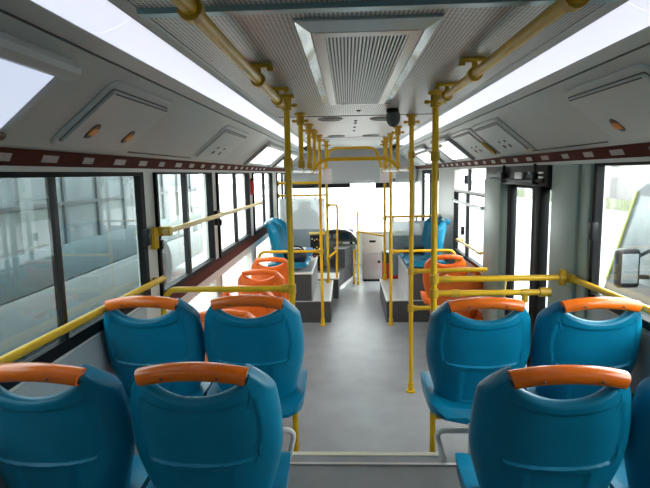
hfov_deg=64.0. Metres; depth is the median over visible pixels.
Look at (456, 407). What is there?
cushion
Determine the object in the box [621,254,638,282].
mirror glass
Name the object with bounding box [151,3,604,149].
ceiling
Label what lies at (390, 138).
pole
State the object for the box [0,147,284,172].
trim
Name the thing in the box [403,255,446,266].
cushion
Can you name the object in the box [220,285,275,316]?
seat
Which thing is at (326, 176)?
card
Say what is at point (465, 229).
handrail
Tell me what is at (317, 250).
rail
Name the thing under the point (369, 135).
ceiling speaker
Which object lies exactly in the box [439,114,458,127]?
ceiling light
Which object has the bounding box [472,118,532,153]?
hatch
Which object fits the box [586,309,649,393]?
lining
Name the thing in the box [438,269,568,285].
rail
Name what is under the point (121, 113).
hatch
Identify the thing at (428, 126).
ceiling light
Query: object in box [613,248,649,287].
mirror
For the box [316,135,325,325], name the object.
pole
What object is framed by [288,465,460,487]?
platform
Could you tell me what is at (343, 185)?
sun visor
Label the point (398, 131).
post
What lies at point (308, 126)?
post
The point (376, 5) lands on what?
trim
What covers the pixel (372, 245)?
box
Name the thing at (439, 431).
guard
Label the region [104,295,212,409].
seat
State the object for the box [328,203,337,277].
rail
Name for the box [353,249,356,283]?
rail
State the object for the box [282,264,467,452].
floor
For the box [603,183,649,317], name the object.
van
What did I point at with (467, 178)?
window
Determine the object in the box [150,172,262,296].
window
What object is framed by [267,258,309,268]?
cushion
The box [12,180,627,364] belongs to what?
outside background
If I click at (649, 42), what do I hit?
trim
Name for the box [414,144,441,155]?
bar
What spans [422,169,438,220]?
door
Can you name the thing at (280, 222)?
seat
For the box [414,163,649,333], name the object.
wall
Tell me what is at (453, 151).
light panel
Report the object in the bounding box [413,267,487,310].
rail
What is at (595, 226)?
window
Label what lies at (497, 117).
trim
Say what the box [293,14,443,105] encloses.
ceiling vent
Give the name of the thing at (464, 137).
hatch
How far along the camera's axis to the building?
26.32 m
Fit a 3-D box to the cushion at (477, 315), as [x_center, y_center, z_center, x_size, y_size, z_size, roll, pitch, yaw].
[1.212,0.666,4.813,0.444,0.083,0.450,-1,8,3]
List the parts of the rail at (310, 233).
rail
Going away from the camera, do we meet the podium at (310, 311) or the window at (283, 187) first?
the podium at (310, 311)
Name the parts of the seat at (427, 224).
backrest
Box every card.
[321,169,331,183]
[380,168,388,182]
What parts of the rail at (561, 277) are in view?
rail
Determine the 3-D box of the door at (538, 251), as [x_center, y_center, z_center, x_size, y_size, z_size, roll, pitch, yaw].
[1.428,0.364,3.697,0.102,1.630,0.940,-1,8,3]
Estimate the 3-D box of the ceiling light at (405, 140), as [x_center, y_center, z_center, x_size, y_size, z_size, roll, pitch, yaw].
[1.046,-1.346,6.790,0.108,0.048,1.305,-1,8,3]
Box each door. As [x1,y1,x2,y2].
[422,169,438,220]
[503,184,551,366]
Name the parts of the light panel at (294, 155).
rail, panel, rail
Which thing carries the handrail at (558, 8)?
attached to the ceiling at (274, 39)
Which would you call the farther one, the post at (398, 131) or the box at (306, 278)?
the box at (306, 278)
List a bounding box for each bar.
[310,156,400,173]
[323,146,383,172]
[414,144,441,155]
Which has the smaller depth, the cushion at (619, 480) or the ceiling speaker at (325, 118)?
the cushion at (619, 480)
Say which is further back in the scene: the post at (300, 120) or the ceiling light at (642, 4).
the post at (300, 120)
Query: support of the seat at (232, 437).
on the platform at (300, 476)
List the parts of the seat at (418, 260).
backrest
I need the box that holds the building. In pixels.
[517,165,649,199]
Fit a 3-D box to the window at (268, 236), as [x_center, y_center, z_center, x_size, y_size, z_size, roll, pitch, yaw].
[-0.803,0.188,6.964,0.048,0.525,1.570,-1,8,3]
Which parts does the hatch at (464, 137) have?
lid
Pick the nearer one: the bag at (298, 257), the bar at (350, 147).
the bag at (298, 257)
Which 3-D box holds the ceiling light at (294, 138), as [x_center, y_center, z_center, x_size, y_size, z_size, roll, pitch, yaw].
[-0.383,-1.154,5.576,0.108,0.048,1.250,-1,8,3]
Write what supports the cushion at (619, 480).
on the seat at (633, 471)
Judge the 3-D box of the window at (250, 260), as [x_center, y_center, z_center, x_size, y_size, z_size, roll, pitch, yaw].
[-0.876,0.425,5.227,0.048,0.525,1.440,-1,8,3]
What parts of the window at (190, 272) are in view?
wall rail, rail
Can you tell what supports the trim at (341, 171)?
attached to the wall at (394, 145)
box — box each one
[263,257,317,300]
[361,230,382,280]
[382,250,397,278]
[398,255,447,299]
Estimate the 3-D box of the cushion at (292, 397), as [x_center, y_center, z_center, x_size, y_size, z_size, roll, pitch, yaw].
[-0.310,0.691,2.456,0.444,0.085,0.450,-1,8,3]
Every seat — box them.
[0,362,149,487]
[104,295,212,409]
[131,362,290,487]
[199,309,255,361]
[204,294,307,418]
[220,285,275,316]
[237,269,286,309]
[251,257,295,300]
[264,221,309,268]
[270,218,311,258]
[399,215,441,257]
[403,218,449,266]
[420,254,466,305]
[420,297,530,454]
[430,267,482,319]
[455,364,631,487]
[524,297,641,399]
[609,376,649,487]
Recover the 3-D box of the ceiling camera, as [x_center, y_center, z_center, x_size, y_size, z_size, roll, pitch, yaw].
[0.456,-0.844,3.482,0.097,0.121,0.090,-1,8,3]
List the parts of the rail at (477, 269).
rail, rail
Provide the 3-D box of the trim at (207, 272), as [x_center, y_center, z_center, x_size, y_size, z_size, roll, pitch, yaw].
[-0.864,0.031,5.379,0.050,0.075,4.670,-1,8,3]
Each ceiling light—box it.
[32,0,130,32]
[92,18,269,122]
[256,118,283,133]
[277,132,297,141]
[291,140,306,146]
[400,137,415,144]
[407,127,431,138]
[422,121,431,130]
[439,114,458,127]
[444,2,649,117]
[628,0,649,11]
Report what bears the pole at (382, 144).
on the podium at (400, 303)
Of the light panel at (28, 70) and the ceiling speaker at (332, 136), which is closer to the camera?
the light panel at (28, 70)
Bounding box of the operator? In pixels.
[486,163,552,186]
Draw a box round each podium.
[295,280,333,322]
[380,279,429,321]
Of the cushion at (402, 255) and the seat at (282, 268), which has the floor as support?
the seat at (282, 268)
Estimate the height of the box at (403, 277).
0.338 m
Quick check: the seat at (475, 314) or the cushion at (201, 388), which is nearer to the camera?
the cushion at (201, 388)
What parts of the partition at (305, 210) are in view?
panel, panel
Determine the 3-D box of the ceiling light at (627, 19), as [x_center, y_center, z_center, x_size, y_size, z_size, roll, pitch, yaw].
[0.866,-0.765,2.536,0.108,0.048,2.490,-1,8,3]
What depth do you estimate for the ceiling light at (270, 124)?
4.26 m
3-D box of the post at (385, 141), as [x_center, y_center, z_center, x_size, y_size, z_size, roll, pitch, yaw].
[0.742,-1.102,6.334,0.100,0.388,0.080,5,10,39]
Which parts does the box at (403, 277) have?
edge trim, panel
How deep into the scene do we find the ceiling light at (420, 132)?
5.31 m
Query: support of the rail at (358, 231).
on the floor
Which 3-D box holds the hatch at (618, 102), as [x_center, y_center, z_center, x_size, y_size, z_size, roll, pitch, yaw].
[1.113,-0.498,1.900,0.251,0.207,0.630,-1,8,3]
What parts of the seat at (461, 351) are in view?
backrest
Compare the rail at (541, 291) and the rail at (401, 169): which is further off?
the rail at (401, 169)
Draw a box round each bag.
[283,245,306,261]
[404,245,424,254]
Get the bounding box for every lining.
[0,307,146,487]
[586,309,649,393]
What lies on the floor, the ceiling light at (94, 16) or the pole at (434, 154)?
the pole at (434, 154)
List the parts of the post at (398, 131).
post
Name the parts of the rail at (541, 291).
rail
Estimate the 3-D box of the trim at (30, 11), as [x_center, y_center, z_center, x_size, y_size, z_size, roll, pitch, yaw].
[-0.455,-0.946,4.082,0.206,0.087,11.500,-1,8,3]
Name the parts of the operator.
actuator rod, mount plate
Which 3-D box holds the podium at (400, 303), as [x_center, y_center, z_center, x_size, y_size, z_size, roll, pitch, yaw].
[1.143,0.692,6.619,0.817,0.266,1.226,-1,8,3]
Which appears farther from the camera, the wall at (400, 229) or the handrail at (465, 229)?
the wall at (400, 229)
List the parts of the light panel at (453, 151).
rail, rail, panel, rail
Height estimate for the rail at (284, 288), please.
0.449 m
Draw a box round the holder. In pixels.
[392,172,395,180]
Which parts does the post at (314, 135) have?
post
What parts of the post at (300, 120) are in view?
post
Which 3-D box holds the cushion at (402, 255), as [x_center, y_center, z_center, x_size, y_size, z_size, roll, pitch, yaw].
[1.220,0.141,6.665,0.504,0.085,0.444,-1,8,3]
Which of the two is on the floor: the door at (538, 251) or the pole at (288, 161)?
the pole at (288, 161)
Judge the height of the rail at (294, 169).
0.037 m
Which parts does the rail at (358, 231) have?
rail, rail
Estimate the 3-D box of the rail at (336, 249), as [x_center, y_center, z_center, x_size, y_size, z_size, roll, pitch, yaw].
[0.109,0.128,7.109,0.046,0.120,0.223,4,9,35]
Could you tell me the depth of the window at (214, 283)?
4.30 m
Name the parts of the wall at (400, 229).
panel, panel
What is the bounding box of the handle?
[468,128,499,154]
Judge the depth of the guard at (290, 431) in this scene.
2.58 m
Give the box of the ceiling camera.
[386,108,399,126]
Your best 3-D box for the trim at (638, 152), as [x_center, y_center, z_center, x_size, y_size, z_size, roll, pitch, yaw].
[1.407,-0.641,4.045,0.078,0.080,11.500,-1,8,3]
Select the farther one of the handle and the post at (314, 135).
the post at (314, 135)
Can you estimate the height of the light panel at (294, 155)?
0.234 m
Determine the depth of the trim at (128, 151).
2.77 m
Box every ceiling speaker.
[318,117,342,120]
[328,135,344,137]
[362,134,378,136]
[370,117,385,120]
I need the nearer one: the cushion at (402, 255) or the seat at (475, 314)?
the seat at (475, 314)
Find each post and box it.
[292,112,308,168]
[303,123,315,169]
[311,130,319,166]
[381,137,388,168]
[391,126,403,165]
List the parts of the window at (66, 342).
wall rail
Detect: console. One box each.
[310,235,324,270]
[334,243,354,266]
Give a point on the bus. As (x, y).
(97, 218)
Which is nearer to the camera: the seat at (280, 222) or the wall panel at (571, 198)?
the wall panel at (571, 198)
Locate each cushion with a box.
[7,455,149,487]
[126,382,212,409]
[146,451,290,487]
[206,369,307,418]
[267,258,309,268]
[399,253,421,257]
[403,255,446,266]
[420,291,430,305]
[420,371,524,424]
[430,310,482,319]
[455,453,609,487]
[524,387,633,399]
[609,456,627,487]
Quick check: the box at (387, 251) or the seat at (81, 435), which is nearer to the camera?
the seat at (81, 435)
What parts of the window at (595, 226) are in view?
wall rail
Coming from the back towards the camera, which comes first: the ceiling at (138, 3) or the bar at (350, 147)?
the bar at (350, 147)
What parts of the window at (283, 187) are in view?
pane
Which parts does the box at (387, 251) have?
lid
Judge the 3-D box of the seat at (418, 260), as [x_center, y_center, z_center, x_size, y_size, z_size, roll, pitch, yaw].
[1.202,-0.013,6.155,0.519,0.576,0.450,-1,8,3]
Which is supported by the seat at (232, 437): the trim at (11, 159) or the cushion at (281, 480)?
the cushion at (281, 480)
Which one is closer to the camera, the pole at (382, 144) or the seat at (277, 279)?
the seat at (277, 279)
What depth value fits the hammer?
5.92 m
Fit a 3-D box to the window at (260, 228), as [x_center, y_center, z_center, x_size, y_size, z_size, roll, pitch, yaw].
[-0.817,-0.575,6.861,0.048,0.725,1.570,-1,8,3]
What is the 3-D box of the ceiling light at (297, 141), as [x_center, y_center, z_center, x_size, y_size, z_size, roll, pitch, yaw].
[-0.329,-1.328,6.851,0.108,0.048,1.305,-1,8,3]
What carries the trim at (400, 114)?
attached to the ceiling at (274, 39)
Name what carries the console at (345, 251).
on the platform at (345, 274)
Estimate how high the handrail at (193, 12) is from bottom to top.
0.087 m
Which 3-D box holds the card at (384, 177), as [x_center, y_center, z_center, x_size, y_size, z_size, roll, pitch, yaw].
[0.797,-0.916,6.925,0.140,0.198,0.041,-1,8,3]
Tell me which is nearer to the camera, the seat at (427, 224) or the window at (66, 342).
the window at (66, 342)
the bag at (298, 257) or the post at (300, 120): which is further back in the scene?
the bag at (298, 257)
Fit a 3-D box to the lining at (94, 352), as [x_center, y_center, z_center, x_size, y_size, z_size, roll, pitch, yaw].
[-1.060,0.984,0.745,0.011,0.730,4.320,-1,8,3]
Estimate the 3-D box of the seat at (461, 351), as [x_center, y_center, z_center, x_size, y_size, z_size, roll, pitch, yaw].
[0.679,0.639,2.385,0.450,0.906,0.463,-1,8,3]
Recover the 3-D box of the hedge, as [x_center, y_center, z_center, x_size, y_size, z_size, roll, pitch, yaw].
[14.141,-0.958,18.464,0.500,0.500,50.000,-1,8,3]
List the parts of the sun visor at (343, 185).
rod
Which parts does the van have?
pillar trim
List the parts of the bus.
window post, window post, window post, sash, window post, window post, window post, window post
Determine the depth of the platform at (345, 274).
7.88 m
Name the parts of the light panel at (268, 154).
rail, panel, rail, rail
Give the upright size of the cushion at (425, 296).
0.083 m
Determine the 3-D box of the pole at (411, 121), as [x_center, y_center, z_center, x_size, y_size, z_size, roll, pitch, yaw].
[0.661,0.107,3.987,0.100,2.149,0.080,5,10,39]
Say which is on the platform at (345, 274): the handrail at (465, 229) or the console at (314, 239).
the console at (314, 239)
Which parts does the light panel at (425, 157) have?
rail, panel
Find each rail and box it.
[161,284,289,315]
[257,249,318,257]
[291,167,323,172]
[309,232,324,234]
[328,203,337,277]
[329,248,337,256]
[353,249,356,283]
[357,212,383,284]
[382,167,408,171]
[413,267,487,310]
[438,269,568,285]
[438,287,551,302]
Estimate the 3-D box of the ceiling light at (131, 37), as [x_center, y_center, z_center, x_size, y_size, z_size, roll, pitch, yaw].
[-0.509,-0.748,2.596,0.108,0.048,2.490,-1,8,3]
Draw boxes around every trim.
[0,0,316,153]
[0,9,282,142]
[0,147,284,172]
[128,151,189,157]
[136,0,618,17]
[138,452,467,465]
[169,228,266,298]
[278,114,422,117]
[292,148,415,183]
[387,0,649,151]
[401,42,649,149]
[415,142,649,169]
[482,179,507,319]
[497,117,608,150]
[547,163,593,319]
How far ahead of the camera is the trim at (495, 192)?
4.24 m
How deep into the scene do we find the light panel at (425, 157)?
6.79 m
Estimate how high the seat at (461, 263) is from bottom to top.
0.898 m
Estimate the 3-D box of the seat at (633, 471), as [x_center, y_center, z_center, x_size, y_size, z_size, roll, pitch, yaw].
[1.119,0.737,1.607,0.450,0.906,0.463,-1,8,3]
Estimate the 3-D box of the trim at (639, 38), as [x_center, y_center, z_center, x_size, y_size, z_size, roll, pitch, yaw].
[0.938,-0.964,4.021,0.206,0.087,11.500,-1,8,3]
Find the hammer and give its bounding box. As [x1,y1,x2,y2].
[250,178,253,194]
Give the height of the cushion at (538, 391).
0.084 m
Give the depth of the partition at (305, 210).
8.23 m
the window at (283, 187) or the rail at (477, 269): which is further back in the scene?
the window at (283, 187)
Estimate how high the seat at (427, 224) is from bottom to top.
0.576 m
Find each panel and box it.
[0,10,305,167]
[0,31,81,140]
[243,141,284,166]
[272,150,298,167]
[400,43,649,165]
[414,144,444,164]
[429,135,474,162]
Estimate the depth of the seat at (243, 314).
3.25 m
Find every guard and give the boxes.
[283,427,295,459]
[435,427,467,460]
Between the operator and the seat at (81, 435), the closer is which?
the seat at (81, 435)
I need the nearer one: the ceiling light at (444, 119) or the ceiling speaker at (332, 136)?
the ceiling light at (444, 119)
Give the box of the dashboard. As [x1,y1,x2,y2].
[325,223,356,259]
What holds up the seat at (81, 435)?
on the platform at (300, 476)
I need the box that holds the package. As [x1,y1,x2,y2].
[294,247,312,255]
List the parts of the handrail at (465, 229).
podium rail, window rail, window rail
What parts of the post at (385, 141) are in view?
post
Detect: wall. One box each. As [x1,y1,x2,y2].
[8,172,277,454]
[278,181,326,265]
[303,143,401,263]
[387,213,438,275]
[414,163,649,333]
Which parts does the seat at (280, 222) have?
backrest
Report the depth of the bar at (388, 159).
4.66 m
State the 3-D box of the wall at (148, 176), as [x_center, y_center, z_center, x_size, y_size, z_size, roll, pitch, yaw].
[-0.937,0.256,4.267,0.075,1.840,11.500,-1,8,3]
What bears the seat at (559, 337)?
on the platform at (300, 476)
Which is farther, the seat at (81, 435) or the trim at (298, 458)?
the trim at (298, 458)
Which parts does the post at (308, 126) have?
post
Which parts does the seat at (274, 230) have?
backrest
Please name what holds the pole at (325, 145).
on the podium at (310, 311)
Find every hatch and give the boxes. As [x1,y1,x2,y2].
[51,81,170,150]
[192,125,247,160]
[451,128,497,156]
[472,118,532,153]
[564,63,649,139]
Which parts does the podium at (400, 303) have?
edge trim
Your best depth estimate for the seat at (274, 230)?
6.05 m
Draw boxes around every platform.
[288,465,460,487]
[318,260,356,297]
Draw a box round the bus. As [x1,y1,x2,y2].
[0,174,203,355]
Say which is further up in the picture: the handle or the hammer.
the handle
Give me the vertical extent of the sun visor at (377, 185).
0.100 m
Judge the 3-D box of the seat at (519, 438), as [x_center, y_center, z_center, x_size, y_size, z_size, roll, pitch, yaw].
[0.662,0.742,1.627,0.450,0.906,0.463,-1,8,3]
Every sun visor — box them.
[292,183,349,188]
[375,183,388,187]
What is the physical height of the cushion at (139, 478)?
0.085 m
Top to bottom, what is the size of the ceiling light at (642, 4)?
0.048 m
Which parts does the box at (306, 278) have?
edge trim, panel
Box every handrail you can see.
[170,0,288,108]
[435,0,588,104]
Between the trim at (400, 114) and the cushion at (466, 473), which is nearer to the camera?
the cushion at (466, 473)
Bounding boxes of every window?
[0,172,165,389]
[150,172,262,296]
[187,279,217,302]
[215,172,251,257]
[220,250,252,293]
[252,173,273,234]
[255,236,272,258]
[276,173,285,217]
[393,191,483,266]
[454,168,485,195]
[567,161,649,330]
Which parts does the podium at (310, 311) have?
edge trim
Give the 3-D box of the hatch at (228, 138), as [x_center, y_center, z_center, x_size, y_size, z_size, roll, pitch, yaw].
[-0.731,-0.709,3.712,0.251,0.207,0.760,-1,8,3]
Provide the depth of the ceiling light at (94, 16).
1.24 m
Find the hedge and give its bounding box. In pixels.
[517,189,631,211]
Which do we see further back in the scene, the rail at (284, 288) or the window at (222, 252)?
the window at (222, 252)
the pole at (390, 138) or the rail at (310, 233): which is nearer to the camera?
the pole at (390, 138)
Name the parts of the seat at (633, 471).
backrest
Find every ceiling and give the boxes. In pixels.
[128,0,373,7]
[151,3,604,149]
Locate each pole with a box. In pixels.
[276,94,298,451]
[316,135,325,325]
[322,141,330,282]
[380,140,388,279]
[385,133,395,325]
[404,114,419,392]
[424,90,446,451]
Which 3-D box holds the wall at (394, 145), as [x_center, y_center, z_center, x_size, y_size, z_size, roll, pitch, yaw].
[0.499,-0.760,9.845,2.480,2.300,0.060,-1,8,3]
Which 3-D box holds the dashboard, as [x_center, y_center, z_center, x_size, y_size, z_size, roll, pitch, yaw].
[-0.053,-0.049,9.250,1.250,0.529,1.178,-1,8,3]
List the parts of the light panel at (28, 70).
panel, frame, rail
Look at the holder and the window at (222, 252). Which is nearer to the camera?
the window at (222, 252)
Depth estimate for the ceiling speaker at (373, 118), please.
4.03 m
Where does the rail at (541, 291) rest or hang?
attached to the pole at (434, 154)

